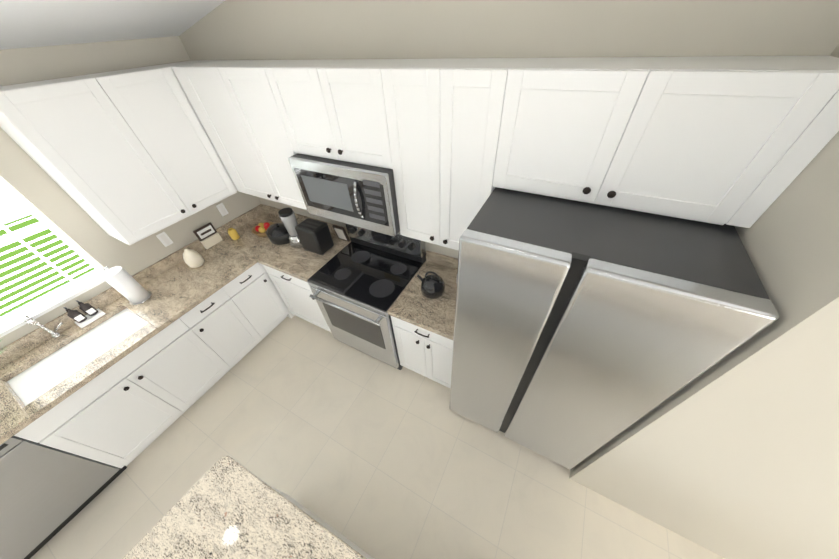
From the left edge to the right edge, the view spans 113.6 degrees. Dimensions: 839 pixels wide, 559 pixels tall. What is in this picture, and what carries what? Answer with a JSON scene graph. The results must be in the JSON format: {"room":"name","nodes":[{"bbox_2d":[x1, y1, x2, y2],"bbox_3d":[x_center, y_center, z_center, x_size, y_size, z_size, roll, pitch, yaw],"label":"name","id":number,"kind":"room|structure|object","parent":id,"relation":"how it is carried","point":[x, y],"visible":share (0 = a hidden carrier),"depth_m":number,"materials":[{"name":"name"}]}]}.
{"room":"kitchen","nodes":[
{"label":"kitchen","id":0,"kind":"room"},
{"bbox_2d":[0,0,224,49],"bbox_3d":[-0.030,0.894,-2.240,8.340,1.911,7.540,18,48,22],"label":"ceiling","id":1,"kind":"structure","parent":0,"point":[30,23],"depth_m":1.51,"materials":[{"name":"white paint"}]},
{"bbox_2d":[0,36,260,348],"bbox_3d":[-3.526,1.183,0.651,0.160,2.620,7.520,18,48,22],"label":"wall","id":2,"kind":"structure","parent":0,"point":[27,177],"depth_m":1.88,"materials":[{"name":"beige paint"}]},
{"bbox_2d":[0,183,103,328],"bbox_3d":[-2.690,-0.114,1.566,0.065,0.918,0.878,18,48,22],"label":"window blinds","id":3,"kind":"object","parent":2,"relation":"attached to","point":[15,317],"visible":0.98,"depth_m":1.85,"materials":[{"name":"white plastic"}]},
{"bbox_2d":[0,177,105,337],"bbox_3d":[-2.695,-0.105,1.578,0.142,0.950,0.894,18,48,22],"label":"window frame","id":4,"kind":"structure","parent":2,"relation":"attached to","point":[34,315],"depth_m":1.88,"materials":[{"name":"white plastic"}]},
{"bbox_2d":[0,72,199,244],"bbox_3d":[-2.102,-0.778,1.847,0.337,0.896,0.505,18,48,22],"label":"upper cabinet","id":5,"kind":"object","parent":2,"relation":"attached to","point":[130,155],"depth_m":1.70,"materials":[{"name":"white wood"}]},
{"bbox_2d":[0,207,263,366],"bbox_3d":[-2.530,0.245,2.054,0.021,0.099,3.340,18,48,22],"label":"backsplash","id":6,"kind":"structure","parent":2,"relation":"attached to","point":[21,346],"depth_m":2.15,"materials":[{"name":"beige stone"}]},
{"bbox_2d":[156,232,172,246],"bbox_3d":[-2.208,-0.347,2.380,0.008,0.120,0.070,18,48,22],"label":"electrical outlet plate","id":7,"kind":"object","parent":2,"relation":"attached to","point":[164,239],"depth_m":2.38,"materials":[{"name":"white plastic"}]},
{"bbox_2d":[108,64,235,210],"bbox_3d":[-1.928,-1.013,2.079,0.337,0.896,0.480,18,48,22],"label":"upper cabinet","id":8,"kind":"object","parent":2,"relation":"attached to","point":[153,92],"depth_m":1.99,"materials":[{"name":"white wood"}]},
{"bbox_2d":[216,203,228,216],"bbox_3d":[-1.953,-0.693,2.721,0.008,0.120,0.070,18,48,22],"label":"electrical outlet plate","id":9,"kind":"object","parent":2,"relation":"attached to","point":[223,211],"depth_m":2.72,"materials":[{"name":"white plastic"}]},
{"bbox_2d":[30,316,724,558],"bbox_3d":[0.150,3.351,0.097,8.320,0.120,7.520,18,48,22],"label":"floor","id":10,"kind":"structure","parent":0,"point":[374,458],"depth_m":2.05,"materials":[{"name":"tile"}]},
{"bbox_2d":[0,436,126,558],"bbox_3d":[-2.646,1.289,1.743,0.614,0.866,0.604,18,48,22],"label":"dishwasher","id":11,"kind":"object","parent":10,"relation":"on","point":[47,493],"visible":0.83,"depth_m":1.70,"materials":[{"name":"grey metal"}]},
{"bbox_2d":[12,311,236,467],"bbox_3d":[-2.290,0.782,2.240,0.617,0.876,0.974,18,48,22],"label":"base cabinet","id":12,"kind":"object","parent":10,"relation":"on","point":[112,420],"depth_m":2.03,"materials":[{"name":"white wood"}]},
{"bbox_2d":[0,215,299,444],"bbox_3d":[-2.252,0.385,1.987,0.642,0.040,3.340,18,48,22],"label":"countertop","id":13,"kind":"structure","parent":12,"relation":"on","point":[181,288],"depth_m":2.10,"materials":[{"name":"beige stone"}]},
{"bbox_2d":[19,313,63,339],"bbox_3d":[-2.497,0.308,1.846,0.168,0.291,0.100,18,48,22],"label":"faucet","id":14,"kind":"object","parent":13,"relation":"on","point":[56,335],"visible":1,"depth_m":1.87,"materials":[{"name":"silver metal"}]},
{"bbox_2d":[4,307,143,402],"bbox_3d":[-2.313,0.573,1.972,0.424,0.227,0.704,18,48,22],"label":"sink","id":15,"kind":"object","parent":13,"relation":"in","point":[36,378],"depth_m":1.88,"materials":[{"name":"white ceramic"}]},
{"bbox_2d":[63,300,105,327],"bbox_3d":[-2.467,0.235,2.002,0.080,0.176,0.150,18,48,22],"label":"soap bottles","id":16,"kind":"object","parent":13,"relation":"on","point":[81,320],"visible":0.98,"depth_m":2.00,"materials":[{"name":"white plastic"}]},
{"bbox_2d":[101,266,152,305],"bbox_3d":[-2.237,0.030,2.080,0.150,0.341,0.150,18,48,22],"label":"paper towel","id":17,"kind":"object","parent":13,"relation":"on","point":[126,285],"visible":0.98,"depth_m":2.06,"materials":[{"name":"white paper"}]},
{"bbox_2d":[183,249,203,267],"bbox_3d":[-2.001,-0.195,2.415,0.132,0.178,0.132,18,48,22],"label":"ceramic jar","id":18,"kind":"object","parent":13,"relation":"on","point":[193,259],"visible":1,"depth_m":2.39,"materials":[{"name":"beige ceramic"}]},
{"bbox_2d":[193,223,222,248],"bbox_3d":[-2.024,-0.418,2.633,0.030,0.200,0.170,18,48,22],"label":"sign frame","id":19,"kind":"object","parent":13,"relation":"on","point":[208,236],"visible":1,"depth_m":2.62,"materials":[{"name":"brown"}]},
{"bbox_2d":[228,228,239,239],"bbox_3d":[-1.846,-0.453,2.722,0.072,0.110,0.072,18,48,22],"label":"glass jar","id":20,"kind":"object","parent":13,"relation":"on","point":[233,233],"visible":1,"depth_m":2.70,"materials":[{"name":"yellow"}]},
{"bbox_2d":[251,222,273,236],"bbox_3d":[-1.576,-0.515,2.779,0.230,0.092,0.230,18,48,22],"label":"basket","id":21,"kind":"object","parent":13,"relation":"on","point":[259,229],"visible":0.81,"depth_m":2.74,"materials":[{"name":"brown wicker"}]},
{"bbox_2d":[192,283,267,362],"bbox_3d":[-2.007,0.398,2.619,0.617,0.876,0.483,18,48,22],"label":"base cabinet","id":22,"kind":"object","parent":10,"relation":"on","point":[227,315],"depth_m":2.49,"materials":[{"name":"white wood"}]},
{"bbox_2d":[122,456,373,558],"bbox_3d":[-0.086,1.845,0.936,2.607,0.915,1.108,18,48,22],"label":"kitchen island","id":23,"kind":"object","parent":10,"relation":"on","point":[226,507],"visible":1,"depth_m":1.16,"materials":[{"name":"stone"}]},
{"bbox_2d":[232,263,291,333],"bbox_3d":[-1.851,0.186,2.828,0.617,0.876,0.427,18,48,22],"label":"base cabinet","id":24,"kind":"object","parent":10,"relation":"on","point":[259,294],"depth_m":2.70,"materials":[{"name":"white wood"}]},
{"bbox_2d":[256,231,350,282],"bbox_3d":[-1.056,-0.279,2.590,0.639,0.040,0.642,18,48,22],"label":"countertop","id":25,"kind":"structure","parent":24,"relation":"on","point":[300,263],"depth_m":2.47,"materials":[{"name":"beige stone"}]},
{"bbox_2d":[266,222,289,244],"bbox_3d":[-1.348,-0.467,2.656,0.276,0.169,0.240,18,48,22],"label":"slow cooker","id":26,"kind":"object","parent":25,"relation":"on","point":[277,233],"visible":0.69,"depth_m":2.59,"materials":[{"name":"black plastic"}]},
{"bbox_2d":[278,208,302,247],"bbox_3d":[-1.162,-0.471,2.514,0.160,0.352,0.160,18,48,22],"label":"blender","id":27,"kind":"object","parent":25,"relation":"on","point":[287,216],"visible":0.73,"depth_m":2.44,"materials":[{"name":"silver metal"}]},
{"bbox_2d":[295,218,333,254],"bbox_3d":[-0.944,-0.389,2.481,0.240,0.256,0.180,18,48,22],"label":"toaster","id":28,"kind":"object","parent":25,"relation":"on","point":[314,236],"visible":1,"depth_m":2.41,"materials":[{"name":"black plastic"}]},
{"bbox_2d":[332,225,349,241],"bbox_3d":[-0.733,-0.432,2.570,0.130,0.167,0.046,18,48,22],"label":"framed photo","id":29,"kind":"object","parent":25,"relation":"on","point":[341,233],"visible":1,"depth_m":2.55,"materials":[{"name":"brown"}]},
{"bbox_2d":[260,263,331,332],"bbox_3d":[-1.027,0.043,2.915,0.639,0.876,0.616,18,48,22],"label":"base cabinet","id":30,"kind":"object","parent":10,"relation":"on","point":[294,293],"depth_m":2.70,"materials":[{"name":"white wood"}]},
{"bbox_2d":[307,223,425,369],"bbox_3d":[-0.430,0.172,2.519,0.769,1.175,0.714,18,48,22],"label":"range","id":31,"kind":"object","parent":10,"relation":"on","point":[360,281],"visible":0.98,"depth_m":2.29,"materials":[{"name":"grey metal"}]},
{"bbox_2d":[390,315,452,388],"bbox_3d":[0.190,0.442,2.408,0.553,0.876,0.616,18,48,22],"label":"base cabinet","id":32,"kind":"object","parent":10,"relation":"on","point":[424,353],"depth_m":2.17,"materials":[{"name":"white wood"}]},
{"bbox_2d":[388,259,457,342],"bbox_3d":[0.161,0.120,2.083,0.553,0.040,0.642,18,48,22],"label":"countertop","id":33,"kind":"structure","parent":32,"relation":"on","point":[437,315],"depth_m":1.99,"materials":[{"name":"beige stone"}]},
{"bbox_2d":[417,271,444,298],"bbox_3d":[0.080,0.012,2.026,0.223,0.202,0.184,18,48,22],"label":"kettle","id":34,"kind":"object","parent":33,"relation":"on","point":[433,285],"visible":1,"depth_m":1.98,"materials":[{"name":"black metal"}]},
{"bbox_2d":[449,187,779,469],"bbox_3d":[0.788,0.374,1.762,0.925,1.804,0.778,18,48,22],"label":"refrigerator","id":35,"kind":"object","parent":10,"relation":"on","point":[583,331],"visible":1,"depth_m":1.08,"materials":[{"name":"grey metal"}]},
{"bbox_2d":[179,0,838,258],"bbox_3d":[-0.188,-0.877,1.985,3.568,3.400,0.160,18,48,22],"label":"wall","id":36,"kind":"structure","parent":0,"point":[314,29],"depth_m":1.21,"materials":[{"name":"beige paint"}]},
{"bbox_2d":[168,60,267,198],"bbox_3d":[-1.329,-1.141,2.167,0.573,0.896,0.336,18,48,22],"label":"upper cabinet","id":37,"kind":"object","parent":36,"relation":"attached to","point":[194,78],"depth_m":2.02,"materials":[{"name":"white wood"}]},
{"bbox_2d":[208,60,306,209],"bbox_3d":[-0.971,-1.024,2.018,0.478,0.896,0.336,18,48,22],"label":"upper cabinet","id":38,"kind":"object","parent":36,"relation":"attached to","point":[244,89],"depth_m":1.83,"materials":[{"name":"white wood"}]},
{"bbox_2d":[264,59,327,157],"bbox_3d":[-0.573,-1.051,1.692,0.450,0.447,0.336,18,48,22],"label":"upper cabinet","id":39,"kind":"object","parent":36,"relation":"attached to","point":[289,86],"depth_m":1.60,"materials":[{"name":"white wood"}]},
{"bbox_2d":[304,59,395,168],"bbox_3d":[-0.283,-0.956,1.571,0.446,0.447,0.336,18,48,22],"label":"upper cabinet","id":40,"kind":"object","parent":36,"relation":"attached to","point":[347,94],"depth_m":1.45,"materials":[{"name":"white wood"}]},
{"bbox_2d":[288,153,399,236],"bbox_3d":[-0.431,-0.648,1.905,0.766,0.410,0.446,18,48,22],"label":"microwave","id":41,"kind":"object","parent":40,"relation":"attached to","point":[358,195],"visible":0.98,"depth_m":1.75,"materials":[{"name":"grey metal"}]},
{"bbox_2d":[260,204,457,270],"bbox_3d":[-0.599,-0.421,2.604,2.592,0.099,0.020,18,48,22],"label":"backsplash","id":42,"kind":"structure","parent":36,"relation":"attached to","point":[433,257],"depth_m":2.32,"materials":[{"name":"beige stone"}]},
{"bbox_2d":[380,58,447,241],"bbox_3d":[0.081,-0.679,1.580,0.352,0.896,0.336,18,48,22],"label":"upper cabinet","id":43,"kind":"object","parent":36,"relation":"attached to","point":[403,79],"depth_m":1.40,"materials":[{"name":"white wood"}]},
{"bbox_2d":[420,58,523,250],"bbox_3d":[0.281,-0.614,1.496,0.338,0.896,0.336,18,48,22],"label":"upper cabinet","id":44,"kind":"object","parent":36,"relation":"attached to","point":[465,99],"depth_m":1.26,"materials":[{"name":"white wood"}]},
{"bbox_2d":[492,57,623,200],"bbox_3d":[0.641,-0.653,1.188,0.503,0.451,0.336,18,48,22],"label":"upper cabinet","id":45,"kind":"object","parent":36,"relation":"attached to","point":[554,114],"depth_m":1.07,"materials":[{"name":"white wood"}]},
{"bbox_2d":[569,44,838,558],"bbox_3d":[3.141,0.243,-0.012,4.432,4.200,0.960,18,48,22],"label":"wall","id":46,"kind":"structure","parent":0,"point":[734,455],"depth_m":0.98,"materials":[{"name":"beige paint"}]},
{"bbox_2d":[576,55,838,227],"bbox_3d":[1.004,-0.534,1.037,0.559,0.451,0.336,18,48,22],"label":"upper cabinet","id":47,"kind":"object","parent":46,"relation":"attached to","point":[718,140],"depth_m":0.90,"materials":[{"name":"white wood"}]},
{"label":"outside","id":48,"kind":"structure","parent":0,"visible":0},
{"bbox_2d":[0,188,93,316],"bbox_3d":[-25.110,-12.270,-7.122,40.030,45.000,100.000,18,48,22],"label":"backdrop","id":49,"kind":"structure","parent":48,"point":[12,211],"depth_m":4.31,"materials":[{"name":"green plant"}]}
]}

